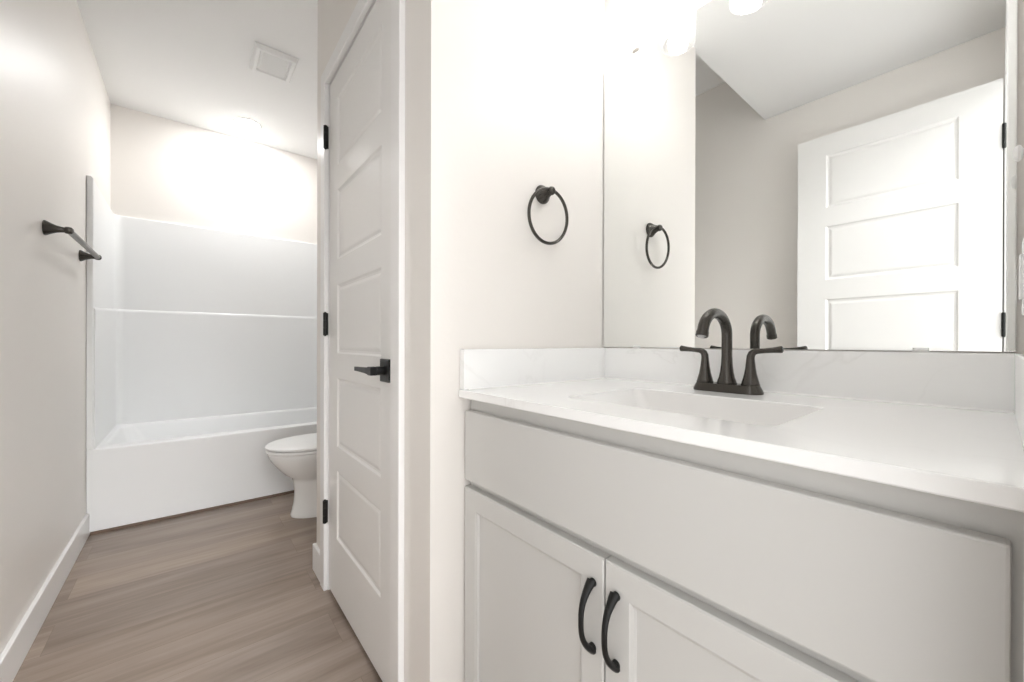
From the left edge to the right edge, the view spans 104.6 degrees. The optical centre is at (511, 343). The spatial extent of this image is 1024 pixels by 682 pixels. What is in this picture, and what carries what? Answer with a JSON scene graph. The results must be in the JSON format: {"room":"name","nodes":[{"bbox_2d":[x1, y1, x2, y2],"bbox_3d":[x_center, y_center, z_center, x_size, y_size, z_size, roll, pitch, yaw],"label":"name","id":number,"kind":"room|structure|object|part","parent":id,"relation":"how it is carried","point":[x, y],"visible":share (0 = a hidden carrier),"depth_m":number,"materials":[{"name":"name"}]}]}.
{"room":"bathroom","nodes":[
{"label":"bathroom","id":0,"kind":"room"},
{"bbox_2d":[0,0,110,654],"bbox_3d":[-1.550,-0.351,1.157,0.110,2.696,4.051,0,0,-39],"label":"wall","id":1,"kind":"structure","parent":0,"point":[55,105],"depth_m":1.43,"materials":[{"name":"white paint"}]},
{"bbox_2d":[0,513,88,681],"bbox_3d":[-1.267,0.941,0.905,0.014,0.115,2.954,0,0,-39],"label":"baseboard","id":2,"kind":"structure","parent":1,"relation":"attached to","point":[14,653],"depth_m":1.38,"materials":[{"name":"white paint"}]},
{"bbox_2d":[42,220,101,260],"bbox_3d":[-1.884,-0.428,1.716,0.074,0.056,0.664,0,0,-39],"label":"towel bar","id":3,"kind":"object","parent":1,"relation":"attached to","point":[48,228],"visible":1,"depth_m":1.54,"materials":[{"name":"brown metal"}]},
{"bbox_3d":[-1.692,-0.427,1.480,0.074,0.056,0.056,0,0,-39],"label":"post","id":4,"kind":"part","parent":3,"relation":"part of","materials":[{"name":"brown metal"}]},
{"bbox_3d":[-1.865,-0.428,1.731,0.021,0.021,0.587,0,0,-39],"label":"rod","id":5,"kind":"part","parent":3,"relation":"part of","materials":[{"name":"grey metal"}]},
{"bbox_3d":[-2.076,-0.429,1.952,0.074,0.056,0.056,0,0,-39],"label":"post","id":6,"kind":"part","parent":3,"relation":"part of","materials":[{"name":"brown metal"}]},
{"bbox_2d":[13,493,381,681],"bbox_3d":[-0.780,1.029,1.479,1.714,0.060,4.530,0,0,-39],"label":"floor","id":7,"kind":"structure","parent":0,"point":[234,593],"depth_m":1.47,"materials":[{"name":"brown wood"}]},
{"bbox_2d":[86,175,316,534],"bbox_3d":[-1.880,0.061,2.833,1.493,1.866,0.816,0,0,-39],"label":"bathtub","id":8,"kind":"object","parent":7,"relation":"on","point":[201,343],"visible":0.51,"depth_m":2.80,"materials":[{"name":"white plastic"}]},
{"bbox_2d":[90,490,293,535],"bbox_3d":[-1.623,0.988,2.516,1.462,0.014,0.013,0,0,-39],"label":"trim","id":9,"kind":"structure","parent":8,"relation":"attached to","point":[292,491],"depth_m":2.29,"materials":[{"name":"brown"}]},
{"bbox_2d":[86,407,316,534],"bbox_3d":[-1.883,0.773,2.836,1.493,0.443,0.812,0,0,-39],"label":"tub basin","id":10,"kind":"object","parent":8,"relation":"in","point":[144,469],"depth_m":2.36,"materials":[{"name":"white plastic"}]},
{"bbox_2d":[265,433,316,517],"bbox_3d":[-1.087,0.612,2.437,0.742,0.770,0.464,0,0,-39],"label":"toilet","id":11,"kind":"object","parent":7,"relation":"on","point":[295,457],"visible":0.25,"depth_m":2.24,"materials":[{"name":"white ceramic"}]},
{"bbox_3d":[-1.183,0.604,2.359,0.488,0.018,0.372,0,0,-39],"label":"seat","id":12,"kind":"part","parent":11,"relation":"part of","materials":[{"name":"white plastic"}]},
{"bbox_3d":[-1.178,0.577,2.363,0.506,0.028,0.378,0,0,-39],"label":"lid","id":13,"kind":"part","parent":11,"relation":"part of","materials":[{"name":"white plastic"}]},
{"bbox_2d":[465,400,1023,681],"bbox_3d":[0.351,0.568,0.807,0.582,0.869,0.856,0,0,-39],"label":"vanity cabinet","id":14,"kind":"object","parent":7,"relation":"on","point":[594,553],"visible":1,"depth_m":0.52,"materials":[{"name":"grey paint"}]},
{"bbox_3d":[0.023,0.614,0.818,0.020,0.525,0.422,0,0,-39],"label":"door","id":15,"kind":"part","parent":14,"relation":"part of","materials":[{"name":"grey paint"}]},
{"bbox_3d":[0.123,0.454,0.654,0.034,0.125,0.018,0,0,-39],"label":"handle","id":16,"kind":"part","parent":14,"relation":"part of","materials":[{"name":"black metal"}]},
{"bbox_3d":[0.152,0.454,0.617,0.034,0.125,0.018,0,0,-39],"label":"handle","id":17,"kind":"part","parent":14,"relation":"part of","materials":[{"name":"black metal"}]},
{"bbox_3d":[0.288,0.616,0.492,0.020,0.525,0.412,0,0,-39],"label":"door","id":18,"kind":"part","parent":14,"relation":"part of","materials":[{"name":"grey paint"}]},
{"bbox_2d":[459,348,1023,512],"bbox_3d":[0.359,0.142,0.813,0.564,0.255,0.860,0,0,-39],"label":"countertop","id":19,"kind":"structure","parent":14,"relation":"on","point":[947,424],"depth_m":0.70,"materials":[{"name":"white stone"}]},
{"bbox_2d":[571,390,821,425],"bbox_3d":[0.337,0.193,0.776,0.267,0.153,0.386,0,0,-39],"label":"sink basin","id":20,"kind":"object","parent":19,"relation":"in","point":[754,412],"depth_m":0.85,"materials":[{"name":"white ceramic"}]},
{"bbox_2d":[679,308,783,394],"bbox_3d":[0.505,0.016,0.921,0.184,0.194,0.186,0,0,11],"label":"faucet","id":21,"kind":"object","parent":19,"relation":"on","point":[726,382],"visible":1,"depth_m":0.92,"materials":[{"name":"brown metal"}]},
{"bbox_3d":[0.459,0.020,0.997,0.017,0.031,0.072,0,0,-39],"label":"lever","id":22,"kind":"part","parent":21,"relation":"part of","materials":[{"name":"brown metal"}]},
{"bbox_3d":[0.476,0.064,0.976,0.038,0.062,0.038,0,0,-39],"label":"handle","id":23,"kind":"part","parent":21,"relation":"part of","materials":[{"name":"brown metal"}]},
{"bbox_3d":[0.463,0.007,0.900,0.159,0.175,0.043,0,0,-39],"label":"spout","id":24,"kind":"part","parent":21,"relation":"part of","materials":[{"name":"brown metal"}]},
{"bbox_3d":[0.508,0.104,0.936,0.055,0.019,0.154,0,0,-39],"label":"plate","id":25,"kind":"part","parent":21,"relation":"part of","materials":[{"name":"brown metal"}]},
{"bbox_3d":[0.540,0.064,0.897,0.038,0.062,0.038,0,0,-39],"label":"handle","id":26,"kind":"part","parent":21,"relation":"part of","materials":[{"name":"brown metal"}]},
{"bbox_3d":[0.558,0.020,0.875,0.017,0.031,0.072,0,0,-39],"label":"lever","id":27,"kind":"part","parent":21,"relation":"part of","materials":[{"name":"brown metal"}]},
{"bbox_2d":[77,0,317,158],"bbox_3d":[-1.205,-1.659,2.006,1.494,0.080,2.942,0,0,-39],"label":"ceiling","id":28,"kind":"structure","parent":0,"point":[183,61],"depth_m":2.27,"materials":[{"name":"white paint"}]},
{"bbox_2d":[233,118,261,130],"bbox_3d":[-1.957,-1.617,2.930,0.180,0.010,0.180,0,0,-39],"label":"recessed light","id":29,"kind":"object","parent":28,"relation":"in","point":[247,124],"visible":1,"depth_m":2.91,"materials":[{"name":"white plastic"}]},
{"bbox_2d":[250,41,298,83],"bbox_3d":[-1.373,-1.608,2.284,0.210,0.022,0.255,0,0,-39],"label":"exhaust fan","id":30,"kind":"object","parent":28,"relation":"attached to","point":[265,60],"visible":1,"depth_m":2.26,"materials":[{"name":"white plastic"}]},
{"bbox_2d":[257,51,289,77],"bbox_3d":[-1.373,-1.611,2.284,0.144,0.016,0.189,0,0,-39],"label":"grille","id":31,"kind":"object","parent":30,"relation":"attached to","point":[268,64],"depth_m":2.28,"materials":[{"name":"white plastic"}]},
{"bbox_2d":[111,104,316,243],"bbox_3d":[-2.171,-0.355,3.192,1.494,2.696,0.110,0,0,-39],"label":"wall","id":32,"kind":"structure","parent":0,"point":[163,169],"depth_m":3.00,"materials":[{"name":"white paint"}]},
{"bbox_2d":[317,0,323,548],"bbox_3d":[-0.577,-0.309,1.908,0.641,2.616,0.110,0,0,-39],"label":"wall","id":33,"kind":"structure","parent":0,"point":[320,2],"depth_m":1.72,"materials":[{"name":"white paint"}]},
{"bbox_2d":[313,542,319,581],"bbox_3d":[-0.594,0.941,1.899,0.635,0.115,0.136,0,0,-39],"label":"baseboard","id":34,"kind":"structure","parent":33,"relation":"attached to","point":[316,551],"depth_m":1.70,"materials":[{"name":"white paint"}]},
{"bbox_2d":[324,0,410,681],"bbox_3d":[-0.482,-0.308,1.370,0.110,2.616,0.844,0,0,-39],"label":"wall","id":35,"kind":"structure","parent":0,"point":[337,13],"depth_m":1.03,"materials":[{"name":"white paint"}]},
{"bbox_2d":[323,0,390,681],"bbox_3d":[-0.538,-0.027,1.341,0.087,2.026,0.679,0,0,-39],"label":"door","id":36,"kind":"structure","parent":35,"relation":"in","point":[360,90],"depth_m":1.30,"materials":[{"name":"white paint"}]},
{"bbox_3d":[-0.430,0.076,1.155,0.019,0.024,0.154,0,0,-39],"label":"lever","id":37,"kind":"part","parent":36,"relation":"part of","materials":[{"name":"black metal"}]},
{"bbox_3d":[-0.361,0.076,1.129,0.009,0.066,0.066,0,0,-39],"label":"handle","id":38,"kind":"part","parent":36,"relation":"part of","materials":[{"name":"black metal"}]},
{"bbox_2d":[320,0,404,681],"bbox_3d":[-0.493,-0.052,1.370,0.127,2.104,0.795,0,0,-39],"label":"trim","id":39,"kind":"structure","parent":35,"relation":"attached to","point":[363,8],"depth_m":1.05,"materials":[{"name":"white paint"}]},
{"bbox_2d":[409,0,604,681],"bbox_3d":[0.025,-0.307,1.167,0.641,2.616,0.110,0,0,-39],"label":"wall","id":40,"kind":"structure","parent":0,"point":[507,96],"depth_m":1.01,"materials":[{"name":"white paint"}]},
{"bbox_2d":[527,185,568,244],"bbox_3d":[0.099,-0.369,1.125,0.158,0.177,0.049,0,0,-39],"label":"towel ring","id":41,"kind":"object","parent":40,"relation":"attached to","point":[542,193],"visible":1,"depth_m":1.12,"materials":[{"name":"brown metal"}]},
{"bbox_3d":[0.102,-0.430,1.126,0.054,0.054,0.049,0,0,-39],"label":"post","id":42,"kind":"part","parent":41,"relation":"part of","materials":[{"name":"brown metal"}]},
{"bbox_2d":[604,0,1023,353],"bbox_3d":[-0.305,-0.349,2.169,0.110,2.696,4.051,0,0,-39],"label":"wall","id":43,"kind":"structure","parent":0,"point":[629,25],"depth_m":1.16,"materials":[{"name":"white paint"}]},
{"bbox_2d":[604,0,1017,351],"bbox_3d":[0.576,-0.449,0.991,0.008,0.926,0.850,0,0,-39],"label":"mirror","id":44,"kind":"object","parent":43,"relation":"attached to","point":[812,174],"visible":0.99,"depth_m":0.88,"materials":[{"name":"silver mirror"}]},
{"bbox_2d":[605,348,1022,412],"bbox_3d":[0.571,0.064,0.985,0.020,0.098,0.860,0,0,-39],"label":"backsplash","id":45,"kind":"structure","parent":43,"relation":"attached to","point":[973,380],"depth_m":0.80,"materials":[{"name":"white stone"}]},
{"bbox_3d":[0.311,-0.140,0.139,1.494,2.287,0.120,0,0,-39],"label":"wall","id":46,"kind":"structure","parent":0,"visible":0},
{"bbox_2d":[1013,145,1023,161],"bbox_3d":[0.778,-0.292,0.605,0.025,0.025,0.015,0,0,-39],"label":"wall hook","id":47,"kind":"object","parent":46,"relation":"attached to","point":[1018,153],"visible":1,"depth_m":0.60,"materials":[{"name":"white plastic"}]},
{"bbox_2d":[1019,238,1023,314],"bbox_3d":[0.775,-0.101,0.600,0.070,0.116,0.009,0,0,-39],"label":"switch plate","id":48,"kind":"object","parent":46,"relation":"attached to","point":[1021,256],"visible":1,"depth_m":0.59,"materials":[{"name":"white plastic"}]},
{"bbox_3d":[0.776,-0.101,0.599,0.070,0.116,0.006,0,0,-39],"label":"plate","id":49,"kind":"part","parent":48,"relation":"part of","materials":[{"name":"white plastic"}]},
{"bbox_2d":[1023,649,1023,681],"bbox_3d":[0.083,-0.050,-0.036,0.836,2.106,0.137,0,0,-39],"label":"trim","id":50,"kind":"structure","parent":46,"relation":"attached to","point":[1023,649],"depth_m":0.28,"materials":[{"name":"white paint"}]}
]}

